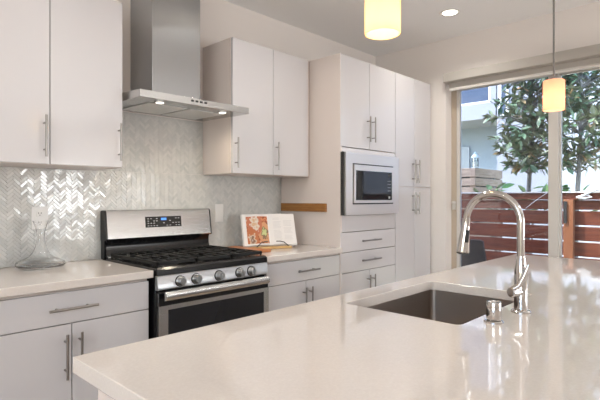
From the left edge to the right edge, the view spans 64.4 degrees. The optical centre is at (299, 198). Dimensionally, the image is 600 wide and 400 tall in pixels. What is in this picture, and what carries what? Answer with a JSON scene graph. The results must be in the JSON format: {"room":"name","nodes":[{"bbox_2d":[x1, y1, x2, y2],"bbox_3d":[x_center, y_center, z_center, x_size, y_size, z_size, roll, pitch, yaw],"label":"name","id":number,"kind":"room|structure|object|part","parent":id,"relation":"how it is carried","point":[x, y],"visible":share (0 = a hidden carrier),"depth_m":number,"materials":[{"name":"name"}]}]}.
{"room":"kitchen","nodes":[
{"label":"kitchen","id":0,"kind":"room"},
{"bbox_2d":[0,0,375,267],"bbox_3d":[-1.840,-0.092,2.301,0.150,2.740,7.720,0,0,44],"label":"wall","id":1,"kind":"structure","parent":0,"point":[220,20],"depth_m":3.65,"materials":[{"name":"glazed ceramic tile"},{"name":"paint"}]},
{"bbox_2d":[0,0,122,169],"bbox_3d":[-1.335,-0.617,2.443,0.381,0.904,0.744,0,0,44],"label":"upper cabinet","id":2,"kind":"object","parent":1,"relation":"attached to","point":[61,60],"visible":1,"depth_m":2.38,"materials":[{"name":"white wood"}]},
{"bbox_3d":[-1.362,-0.617,2.212,0.019,0.899,0.367,0,0,44],"label":"door","id":3,"kind":"part","parent":2,"relation":"part of","materials":[{"name":"grey paint"}]},
{"bbox_3d":[-1.231,-0.301,2.306,0.041,0.202,0.012,0,0,44],"label":"handle","id":4,"kind":"part","parent":2,"relation":"part of","materials":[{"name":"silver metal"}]},
{"bbox_3d":[-1.105,-0.617,2.480,0.019,0.899,0.367,0,0,44],"label":"door","id":5,"kind":"part","parent":2,"relation":"part of","materials":[{"name":"grey paint"}]},
{"bbox_3d":[-0.972,-0.301,2.576,0.041,0.202,0.012,0,0,44],"label":"handle","id":6,"kind":"part","parent":2,"relation":"part of","materials":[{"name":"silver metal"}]},
{"bbox_2d":[0,112,280,267],"bbox_3d":[-0.990,-0.087,3.072,0.010,0.900,2.410,0,0,44],"label":"tile backsplash","id":7,"kind":"structure","parent":1,"relation":"attached to","point":[156,146],"depth_m":2.99,"materials":[{"name":"tile"}]},
{"bbox_2d":[31,207,47,229],"bbox_3d":[-1.423,0.109,2.607,0.009,0.124,0.084,0,0,44],"label":"wall outlet","id":8,"kind":"object","parent":7,"relation":"attached to","point":[37,213],"visible":0.63,"depth_m":2.60,"materials":[{"name":"white plastic"}]},
{"bbox_2d":[37,211,42,215],"bbox_3d":[-1.421,0.086,2.604,0.002,0.028,0.034,0,0,44],"label":"socket","id":9,"kind":"object","parent":8,"relation":"attached to","point":[39,213],"depth_m":2.60,"materials":[{"name":"grey plastic"}]},
{"bbox_2d":[215,204,222,221],"bbox_3d":[-0.589,0.109,3.476,0.010,0.130,0.072,0,0,44],"label":"light switch","id":10,"kind":"object","parent":7,"relation":"attached to","point":[218,207],"visible":1,"depth_m":3.47,"materials":[{"name":"white plastic"}]},
{"bbox_2d":[122,0,248,120],"bbox_3d":[-0.763,-0.997,2.952,0.502,0.929,0.743,0,0,44],"label":"range hood","id":11,"kind":"object","parent":1,"relation":"attached to","point":[165,34],"visible":0.98,"depth_m":2.91,"materials":[{"name":"silver metal"}]},
{"bbox_2d":[203,37,308,177],"bbox_3d":[-0.289,-0.617,3.534,0.381,0.904,0.769,0,0,44],"label":"upper cabinet","id":12,"kind":"object","parent":1,"relation":"attached to","point":[272,140],"visible":0.98,"depth_m":3.34,"materials":[{"name":"white wood"}]},
{"bbox_3d":[-0.416,-0.301,3.156,0.041,0.202,0.012,0,0,44],"label":"handle","id":13,"kind":"part","parent":12,"relation":"part of","materials":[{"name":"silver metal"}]},
{"bbox_3d":[-0.326,-0.617,3.293,0.019,0.899,0.364,0,0,44],"label":"door","id":14,"kind":"part","parent":12,"relation":"part of","materials":[{"name":"grey paint"}]},
{"bbox_3d":[-0.160,-0.301,3.423,0.041,0.202,0.012,0,0,44],"label":"handle","id":15,"kind":"part","parent":12,"relation":"part of","materials":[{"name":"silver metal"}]},
{"bbox_3d":[-0.071,-0.617,3.559,0.019,0.899,0.363,0,0,44],"label":"door","id":16,"kind":"part","parent":12,"relation":"part of","materials":[{"name":"grey paint"}]},
{"bbox_2d":[224,0,599,56],"bbox_3d":[0.579,-1.537,-0.017,6.850,0.150,7.720,0,0,44],"label":"ceiling","id":17,"kind":"structure","parent":0,"point":[339,21],"depth_m":3.84,"materials":[{"name":"white paint"}]},
{"bbox_2d":[365,0,400,39],"bbox_3d":[0.268,-0.996,1.544,0.120,0.930,0.120,0,0,44],"label":"pendant lamp","id":18,"kind":"object","parent":17,"relation":"hanging from","point":[382,17],"visible":1,"depth_m":1.50,"materials":[{"name":"yellow glass"}]},
{"bbox_2d":[439,9,460,16],"bbox_3d":[1.181,-1.460,3.755,0.160,0.004,0.160,0,0,44],"label":"recessed light","id":19,"kind":"object","parent":17,"relation":"in","point":[448,12],"visible":1,"depth_m":3.75,"materials":[{"name":"white plastic"}]},
{"bbox_2d":[543,0,564,111],"bbox_3d":[1.350,-0.964,2.535,0.120,0.994,0.120,0,0,44],"label":"pendant lamp","id":20,"kind":"object","parent":17,"relation":"hanging from","point":[554,87],"visible":1,"depth_m":2.50,"materials":[{"name":"yellow glass"}]},
{"bbox_3d":[1.350,-1.042,2.535,0.011,0.797,0.010,0,0,44],"label":"stem","id":21,"kind":"part","parent":20,"relation":"part of","materials":[{"name":"grey metal"}]},
{"bbox_3d":[1.350,-0.546,2.535,0.105,0.158,0.105,0,0,44],"label":"lamp shade","id":22,"kind":"part","parent":20,"relation":"part of","materials":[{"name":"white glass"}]},
{"bbox_2d":[376,1,599,273],"bbox_3d":[3.252,-0.092,2.664,6.700,2.740,0.150,0,0,44],"label":"wall","id":23,"kind":"structure","parent":0,"point":[577,27],"depth_m":4.40,"materials":[{"name":"white paint"}]},
{"bbox_2d":[443,44,599,90],"bbox_3d":[2.334,-1.046,3.369,2.800,0.152,0.098,0,0,44],"label":"roller blind","id":24,"kind":"object","parent":23,"relation":"attached to","point":[587,57],"visible":1,"depth_m":3.84,"materials":[{"name":"grey fabric"}]},
{"bbox_2d":[451,67,599,268],"bbox_3d":[2.397,0.070,3.560,2.675,2.355,0.115,0,0,44],"label":"door","id":25,"kind":"structure","parent":23,"relation":"in","point":[554,118],"depth_m":3.89,"materials":[{"name":"beige"}]},
{"bbox_3d":[1.782,0.095,4.153,0.864,2.295,0.036,0,0,44],"label":"sliding panel","id":26,"kind":"part","parent":25,"relation":"part of","materials":[{"name":"clear glass"}]},
{"bbox_3d":[2.415,0.095,3.597,0.920,2.295,0.036,0,0,44],"label":"sliding panel","id":27,"kind":"part","parent":25,"relation":"part of","materials":[{"name":"clear glass"}]},
{"bbox_3d":[0.579,1.328,-0.017,6.850,0.100,7.720,0,0,44],"label":"floor","id":28,"kind":"structure","parent":0,"visible":0},
{"bbox_2d":[0,279,148,399],"bbox_3d":[-1.234,0.844,2.339,0.670,0.868,0.750,0,0,44],"label":"base cabinet","id":29,"kind":"object","parent":28,"relation":"on","point":[41,334],"visible":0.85,"depth_m":2.10,"materials":[{"name":"white wood"}]},
{"bbox_3d":[-1.158,0.866,2.007,0.019,0.609,0.370,0,0,44],"label":"door","id":30,"kind":"part","parent":29,"relation":"part of","materials":[{"name":"grey paint"}]},
{"bbox_3d":[-1.028,0.699,2.099,0.041,0.198,0.012,0,0,44],"label":"handle","id":31,"kind":"part","parent":29,"relation":"part of","materials":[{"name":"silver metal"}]},
{"bbox_3d":[-1.007,0.488,2.122,0.041,0.012,0.210,0,0,44],"label":"handle","id":32,"kind":"part","parent":29,"relation":"part of","materials":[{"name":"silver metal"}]},
{"bbox_3d":[-1.028,0.487,2.143,0.019,0.139,0.745,0,0,44],"label":"drawer","id":33,"kind":"part","parent":29,"relation":"part of","materials":[{"name":"grey paint"}]},
{"bbox_2d":[0,259,153,297],"bbox_3d":[-1.244,0.382,2.335,0.646,0.038,0.794,0,0,44],"label":"countertop","id":34,"kind":"structure","parent":29,"relation":"on","point":[14,281],"depth_m":2.24,"materials":[{"name":"stone"}]},
{"bbox_2d":[14,220,65,269],"bbox_3d":[-1.357,0.241,2.494,0.238,0.245,0.238,0,0,44],"label":"glass decanter","id":35,"kind":"object","parent":34,"relation":"on","point":[40,258],"visible":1,"depth_m":2.46,"materials":[{"name":"clear glass"}]},
{"bbox_3d":[-0.985,0.699,2.144,0.041,0.198,0.012,0,0,44],"label":"handle","id":36,"kind":"part","parent":29,"relation":"part of","materials":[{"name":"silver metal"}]},
{"bbox_3d":[-0.899,0.866,2.278,0.019,0.609,0.370,0,0,44],"label":"door","id":37,"kind":"part","parent":29,"relation":"part of","materials":[{"name":"grey paint"}]},
{"bbox_2d":[98,389,113,399],"bbox_3d":[0.708,0.840,1.718,0.905,0.876,2.523,0,0,44],"label":"kitchen island","id":38,"kind":"object","parent":28,"relation":"on","point":[101,396],"visible":0.02,"depth_m":1.08,"materials":[{"name":"white wood"}]},
{"bbox_2d":[73,254,599,399],"bbox_3d":[0.831,0.383,1.726,1.078,0.038,2.785,0,0,44],"label":"island countertop","id":39,"kind":"structure","parent":38,"relation":"on","point":[338,347],"depth_m":1.14,"materials":[{"name":"stone"}]},
{"bbox_2d":[367,290,513,324],"bbox_3d":[0.518,0.509,1.730,0.464,0.213,0.658,0,0,44],"label":"sink","id":40,"kind":"object","parent":39,"relation":"in","point":[436,305],"visible":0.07,"depth_m":2.01,"materials":[{"name":"silver metal"}]},
{"bbox_2d":[456,190,530,313],"bbox_3d":[0.633,0.169,1.577,0.250,0.389,0.078,0,0,44],"label":"kitchen faucet","id":41,"kind":"object","parent":39,"relation":"on","point":[518,291],"visible":1,"depth_m":1.51,"materials":[{"name":"silver metal"}]},
{"bbox_3d":[0.640,0.080,1.583,0.203,0.212,0.024,0,0,44],"label":"spout","id":42,"kind":"part","parent":41,"relation":"part of","materials":[{"name":"silver metal"}]},
{"bbox_3d":[0.690,0.250,1.494,0.056,0.089,0.018,0,0,28],"label":"lever","id":43,"kind":"part","parent":41,"relation":"part of","materials":[{"name":"silver metal"}]},
{"bbox_2d":[484,300,503,323],"bbox_3d":[0.569,0.333,1.399,0.056,0.060,0.056,0,0,44],"label":"soap dispenser","id":44,"kind":"object","parent":39,"relation":"on","point":[493,307],"visible":1,"depth_m":1.38,"materials":[{"name":"silver metal"}]},
{"bbox_2d":[100,208,269,338],"bbox_3d":[-0.672,0.675,2.867,0.729,1.206,0.754,0,0,44],"label":"gas range","id":45,"kind":"object","parent":28,"relation":"on","point":[195,283],"visible":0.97,"depth_m":2.75,"materials":[{"name":"silver metal"}]},
{"bbox_3d":[-0.887,0.300,3.074,0.032,0.103,0.730,0,0,44],"label":"vent trim","id":46,"kind":"part","parent":45,"relation":"part of","materials":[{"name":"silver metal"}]},
{"bbox_3d":[-0.904,0.160,3.093,0.079,0.176,0.730,0,0,44],"label":"backguard trim","id":47,"kind":"part","parent":45,"relation":"part of","materials":[{"name":"silver metal"}]},
{"bbox_3d":[-0.879,0.151,3.078,0.011,0.068,0.256,0,0,44],"label":"display panel","id":48,"kind":"part","parent":45,"relation":"part of","materials":[{"name":"black plastic"}]},
{"bbox_3d":[-0.608,0.429,2.461,0.041,0.050,0.050,0,0,44],"label":"knob","id":49,"kind":"part","parent":45,"relation":"part of","materials":[{"name":"silver metal"}]},
{"bbox_2d":[106,252,266,275],"bbox_3d":[-0.668,0.372,2.857,0.583,0.039,0.744,0,0,44],"label":"cooktop","id":50,"kind":"object","parent":45,"relation":"in","point":[194,267],"depth_m":2.65,"materials":[{"name":"black metal"}]},
{"bbox_3d":[-0.541,0.429,2.531,0.041,0.050,0.050,0,0,44],"label":"knob","id":51,"kind":"part","parent":45,"relation":"part of","materials":[{"name":"silver metal"}]},
{"bbox_3d":[-0.463,0.429,2.659,0.030,0.074,0.742,0,0,44],"label":"control panel","id":52,"kind":"part","parent":45,"relation":"part of","materials":[{"name":"silver metal"}]},
{"bbox_2d":[159,276,269,336],"bbox_3d":[-0.431,0.790,2.628,0.052,0.645,0.738,0,0,44],"label":"oven","id":53,"kind":"object","parent":45,"relation":"in","point":[180,310],"depth_m":2.59,"materials":[{"name":"silver metal"}]},
{"bbox_3d":[-0.438,0.429,2.639,0.041,0.050,0.050,0,0,44],"label":"knob","id":54,"kind":"part","parent":45,"relation":"part of","materials":[{"name":"silver metal"}]},
{"bbox_3d":[-0.337,0.429,2.744,0.041,0.050,0.050,0,0,44],"label":"knob","id":55,"kind":"part","parent":45,"relation":"part of","materials":[{"name":"silver metal"}]},
{"bbox_3d":[-0.276,0.429,2.807,0.041,0.050,0.050,0,0,44],"label":"knob","id":56,"kind":"part","parent":45,"relation":"part of","materials":[{"name":"silver metal"}]},
{"bbox_2d":[264,254,339,310],"bbox_3d":[-0.172,0.844,3.448,0.670,0.868,0.732,0,0,44],"label":"base cabinet","id":57,"kind":"object","parent":28,"relation":"on","point":[292,282],"visible":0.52,"depth_m":3.21,"materials":[{"name":"white wood"}]},
{"bbox_3d":[-0.092,0.866,3.119,0.019,0.609,0.362,0,0,44],"label":"door","id":58,"kind":"part","parent":57,"relation":"part of","materials":[{"name":"grey paint"}]},
{"bbox_2d":[242,244,342,262],"bbox_3d":[-0.182,0.382,3.442,0.646,0.038,0.757,0,0,44],"label":"countertop","id":59,"kind":"structure","parent":57,"relation":"on","point":[298,251],"depth_m":3.27,"materials":[{"name":"stone"}]},
{"bbox_2d":[230,246,270,252],"bbox_3d":[-0.383,0.354,3.272,0.350,0.018,0.170,0,0,40],"label":"cutting board","id":60,"kind":"object","parent":59,"relation":"on","point":[240,247],"visible":0.46,"depth_m":3.27,"materials":[{"name":"brown wood"}]},
{"bbox_2d":[253,241,291,248],"bbox_3d":[-0.222,0.269,3.493,0.290,0.188,0.169,0,0,-21],"label":"book stand","id":61,"kind":"object","parent":59,"relation":"on","point":[286,245],"visible":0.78,"depth_m":3.42,"materials":[{"name":"brown wood"}]},
{"bbox_2d":[240,214,296,246],"bbox_3d":[-0.225,0.233,3.499,0.412,0.233,0.110,0,0,-21],"label":"cookbook","id":62,"kind":"object","parent":61,"relation":"on","point":[256,228],"visible":0.95,"depth_m":3.48,"materials":[{"name":"white paper"}]},
{"bbox_2d":[246,216,269,243],"bbox_3d":[-0.307,0.231,3.456,0.162,0.196,0.082,0,0,-20],"label":"food photo","id":63,"kind":"object","parent":62,"relation":"attached to","point":[257,227],"depth_m":3.46},
{"bbox_3d":[0.034,0.487,3.251,0.019,0.139,0.727,0,0,44],"label":"drawer","id":64,"kind":"part","parent":57,"relation":"part of","materials":[{"name":"grey paint"}]},
{"bbox_3d":[0.035,0.699,3.208,0.041,0.198,0.012,0,0,44],"label":"handle","id":65,"kind":"part","parent":57,"relation":"part of","materials":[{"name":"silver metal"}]},
{"bbox_3d":[0.056,0.488,3.231,0.041,0.012,0.210,0,0,44],"label":"handle","id":66,"kind":"part","parent":57,"relation":"part of","materials":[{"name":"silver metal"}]},
{"bbox_3d":[0.078,0.699,3.253,0.041,0.198,0.012,0,0,44],"label":"handle","id":67,"kind":"part","parent":57,"relation":"part of","materials":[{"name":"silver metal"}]},
{"bbox_3d":[0.161,0.866,3.383,0.019,0.609,0.360,0,0,44],"label":"door","id":68,"kind":"part","parent":57,"relation":"part of","materials":[{"name":"grey paint"}]},
{"bbox_2d":[281,53,394,294],"bbox_3d":[0.340,0.104,3.982,0.670,2.348,0.738,0,0,44],"label":"tall cabinet","id":69,"kind":"object","parent":28,"relation":"on","point":[352,100],"visible":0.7,"depth_m":3.68,"materials":[{"name":"white wood"}]},
{"bbox_2d":[281,203,326,211],"bbox_3d":[0.023,0.073,3.760,0.481,0.064,0.020,0,0,44],"label":"shelf","id":70,"kind":"object","parent":69,"relation":"attached to","point":[307,207],"visible":1,"depth_m":3.73,"materials":[{"name":"brown wood"}]},
{"bbox_3d":[0.417,0.867,3.651,0.019,0.606,0.362,0,0,44],"label":"door","id":71,"kind":"part","parent":69,"relation":"part of","materials":[{"name":"grey paint"}]},
{"bbox_3d":[0.417,-0.726,3.651,0.019,0.683,0.362,0,0,44],"label":"door","id":72,"kind":"part","parent":69,"relation":"part of","materials":[{"name":"grey paint"}]},
{"bbox_3d":[0.546,0.485,3.785,0.019,0.150,0.734,0,0,44],"label":"drawer","id":73,"kind":"part","parent":69,"relation":"part of","materials":[{"name":"grey paint"}]},
{"bbox_3d":[0.546,0.331,3.785,0.019,0.147,0.734,0,0,44],"label":"drawer","id":74,"kind":"part","parent":69,"relation":"part of","materials":[{"name":"grey paint"}]},
{"bbox_3d":[0.551,-0.363,3.792,0.018,0.031,0.717,0,0,44],"label":"rail","id":75,"kind":"part","parent":69,"relation":"part of","materials":[{"name":"grey paint"}]},
{"bbox_3d":[0.542,-0.540,3.738,0.041,0.199,0.012,0,0,44],"label":"handle","id":76,"kind":"part","parent":69,"relation":"part of","materials":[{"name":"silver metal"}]},
{"bbox_2d":[341,152,398,214],"bbox_3d":[0.377,-0.108,3.943,0.578,0.469,0.730,0,0,44],"label":"microwave","id":77,"kind":"object","parent":69,"relation":"in","point":[369,182],"visible":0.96,"depth_m":3.70,"materials":[{"name":"silver metal"}]},
{"bbox_3d":[0.587,-0.107,3.755,0.014,0.290,0.534,0,0,44],"label":"door","id":78,"kind":"part","parent":77,"relation":"part of","materials":[{"name":"silver metal"}]},
{"bbox_3d":[0.559,0.481,3.756,0.041,0.012,0.250,0,0,44],"label":"handle","id":79,"kind":"part","parent":69,"relation":"part of","materials":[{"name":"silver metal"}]},
{"bbox_3d":[0.559,0.330,3.756,0.041,0.012,0.250,0,0,44],"label":"handle","id":80,"kind":"part","parent":69,"relation":"part of","materials":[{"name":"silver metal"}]},
{"bbox_3d":[0.588,-0.540,3.786,0.041,0.199,0.012,0,0,44],"label":"handle","id":81,"kind":"part","parent":69,"relation":"part of","materials":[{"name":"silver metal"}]},
{"bbox_3d":[0.673,0.867,3.918,0.019,0.606,0.367,0,0,44],"label":"door","id":82,"kind":"part","parent":69,"relation":"part of","materials":[{"name":"grey paint"}]},
{"bbox_3d":[0.673,-0.726,3.918,0.019,0.683,0.367,0,0,44],"label":"door","id":83,"kind":"part","parent":69,"relation":"part of","materials":[{"name":"grey paint"}]},
{"bbox_2d":[393,72,429,281],"bbox_3d":[0.806,0.104,4.468,0.670,2.348,0.604,0,0,44],"label":"pantry cabinet","id":84,"kind":"object","parent":28,"relation":"on","point":[412,96],"visible":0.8,"depth_m":4.24,"materials":[{"name":"white wood"}]},
{"bbox_3d":[0.910,0.537,4.165,0.019,1.266,0.306,0,0,44],"label":"door","id":85,"kind":"part","parent":84,"relation":"part of","materials":[{"name":"grey paint"}]},
{"bbox_3d":[0.910,-0.584,4.165,0.019,0.967,0.306,0,0,44],"label":"door","id":86,"kind":"part","parent":84,"relation":"part of","materials":[{"name":"grey paint"}]},
{"bbox_3d":[1.016,0.044,4.232,0.041,0.196,0.012,0,0,44],"label":"handle","id":87,"kind":"part","parent":84,"relation":"part of","materials":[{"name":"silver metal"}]},
{"bbox_3d":[1.016,-0.238,4.232,0.041,0.205,0.012,0,0,44],"label":"handle","id":88,"kind":"part","parent":84,"relation":"part of","materials":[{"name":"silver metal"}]},
{"bbox_3d":[1.119,0.537,4.383,0.019,1.266,0.289,0,0,44],"label":"door","id":89,"kind":"part","parent":84,"relation":"part of","materials":[{"name":"grey paint"}]},
{"bbox_3d":[1.119,-0.584,4.383,0.019,0.967,0.289,0,0,44],"label":"door","id":90,"kind":"part","parent":84,"relation":"part of","materials":[{"name":"grey paint"}]},
{"bbox_3d":[3.075,1.348,3.852,7.200,0.100,1.320,0,0,44],"label":"floor","id":91,"kind":"structure","parent":0,"visible":0},
{"bbox_2d":[461,239,486,266],"bbox_3d":[1.895,0.860,5.143,0.480,0.876,0.569,0,0,44],"label":"patio chair","id":92,"kind":"object","parent":91,"relation":"on","point":[477,254],"visible":0.12,"depth_m":4.87,"materials":[{"name":"grey fabric"}]},
{"bbox_2d":[461,191,599,260],"bbox_3d":[3.389,0.615,4.361,4.650,1.365,0.159,0,0,44],"label":"wooden fence","id":93,"kind":"object","parent":91,"relation":"on","point":[570,203],"visible":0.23,"depth_m":5.15,"materials":[{"name":"brown wood"}]},
{"bbox_3d":[3.400,-0.060,4.372,4.650,0.014,0.130,0,0,44],"label":"cap rail","id":94,"kind":"part","parent":93,"relation":"part of","materials":[{"name":"white"}]},
{"bbox_3d":[2.770,0.657,4.907,0.090,1.282,0.062,0,0,44],"label":"post","id":95,"kind":"part","parent":93,"relation":"part of","materials":[{"name":"brown wood"}]},
{"bbox_2d":[576,188,599,198],"bbox_3d":[2.917,-0.046,4.757,0.288,0.116,0.048,0,0,39],"label":"rope","id":96,"kind":"object","parent":93,"relation":"hanging from","point":[592,191],"visible":1,"depth_m":4.77,"materials":[{"name":"white"}]},
{"label":"outside","id":97,"kind":"structure","parent":0,"visible":0},
{"bbox_3d":[9.292,1.488,13.808,28.000,0.180,21.660,0,0,44],"label":"ground","id":98,"kind":"structure","parent":97,"visible":0},
{"bbox_2d":[461,85,496,187],"bbox_3d":[3.604,-2.162,14.868,7.320,7.120,6.000,0,0,44],"label":"house","id":99,"kind":"structure","parent":98,"relation":"on","point":[475,103],"depth_m":11.38,"materials":[{"name":"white paint"}]},
{"bbox_3d":[3.861,0.003,12.101,0.920,2.550,0.040,0,0,44],"label":"door","id":100,"kind":"part","parent":99,"relation":"part of","materials":[{"name":"white"}]},
{"bbox_3d":[3.658,-2.972,10.790,1.240,1.700,0.010,0,0,44],"label":"pane","id":101,"kind":"part","parent":99,"relation":"part of","materials":[{"name":"blue glass"}]},
{"bbox_2d":[461,168,501,251],"bbox_3d":[2.408,0.486,7.427,1.090,1.823,1.000,0,0,44],"label":"box","id":102,"kind":"object","parent":98,"relation":"on","point":[477,178],"visible":0.15,"depth_m":6.85,"materials":[{"name":"grey wood"}]},
{"bbox_2d":[471,152,479,167],"bbox_3d":[2.516,-0.545,6.839,0.124,0.235,0.124,0,0,44],"label":"lantern","id":103,"kind":"object","parent":102,"relation":"on","point":[476,163],"visible":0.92,"depth_m":6.82,"materials":[{"name":"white metal"}]},
{"bbox_3d":[2.408,-0.417,7.427,1.090,0.017,1.000,0,0,44],"label":"lid","id":104,"kind":"part","parent":102,"relation":"part of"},
{"bbox_2d":[473,182,513,251],"bbox_3d":[2.435,0.601,5.955,0.445,1.595,0.564,0,0,-14],"label":"leafy shrub","id":105,"kind":"object","parent":98,"relation":"on","point":[503,185],"visible":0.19,"depth_m":5.94,"materials":[{"name":"green plant"}]},
{"bbox_2d":[518,183,547,253],"bbox_3d":[2.707,0.612,5.638,0.389,1.573,0.619,0,0,-17],"label":"leafy shrub","id":106,"kind":"object","parent":98,"relation":"on","point":[545,188],"visible":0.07,"depth_m":5.64,"materials":[{"name":"green plant"}]},
{"bbox_2d":[482,74,598,253],"bbox_3d":[2.996,-0.661,6.076,1.194,4.121,1.212,0,0,0],"label":"magnolia tree","id":107,"kind":"object","parent":98,"relation":"on","point":[523,144],"visible":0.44,"depth_m":6.00,"materials":[{"name":"green plant"}]},
{"bbox_2d":[497,71,599,258],"bbox_3d":[9.576,-2.262,8.432,10.150,7.320,5.030,0,0,44],"label":"house","id":108,"kind":"structure","parent":98,"relation":"on","point":[592,177],"depth_m":9.58,"materials":[{"name":"grey paint"}]},
{"bbox_3d":[4.294,-2.547,10.042,0.095,1.550,0.010,0,0,44],"label":"pane","id":109,"kind":"part","parent":108,"relation":"part of","materials":[{"name":"blue"}]},
{"bbox_2d":[547,70,599,257],"bbox_3d":[3.472,-0.501,5.749,0.951,3.800,1.062,0,0,44],"label":"magnolia tree","id":110,"kind":"object","parent":98,"relation":"on","point":[585,144],"visible":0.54,"depth_m":5.73,"materials":[{"name":"green plant"}]},
{"bbox_2d":[562,184,597,257],"bbox_3d":[3.037,0.618,5.296,0.358,1.560,0.546,0,0,-36],"label":"leafy shrub","id":111,"kind":"object","parent":98,"relation":"on","point":[565,188],"visible":0.2,"depth_m":5.32,"materials":[{"name":"green plant"}]}
]}

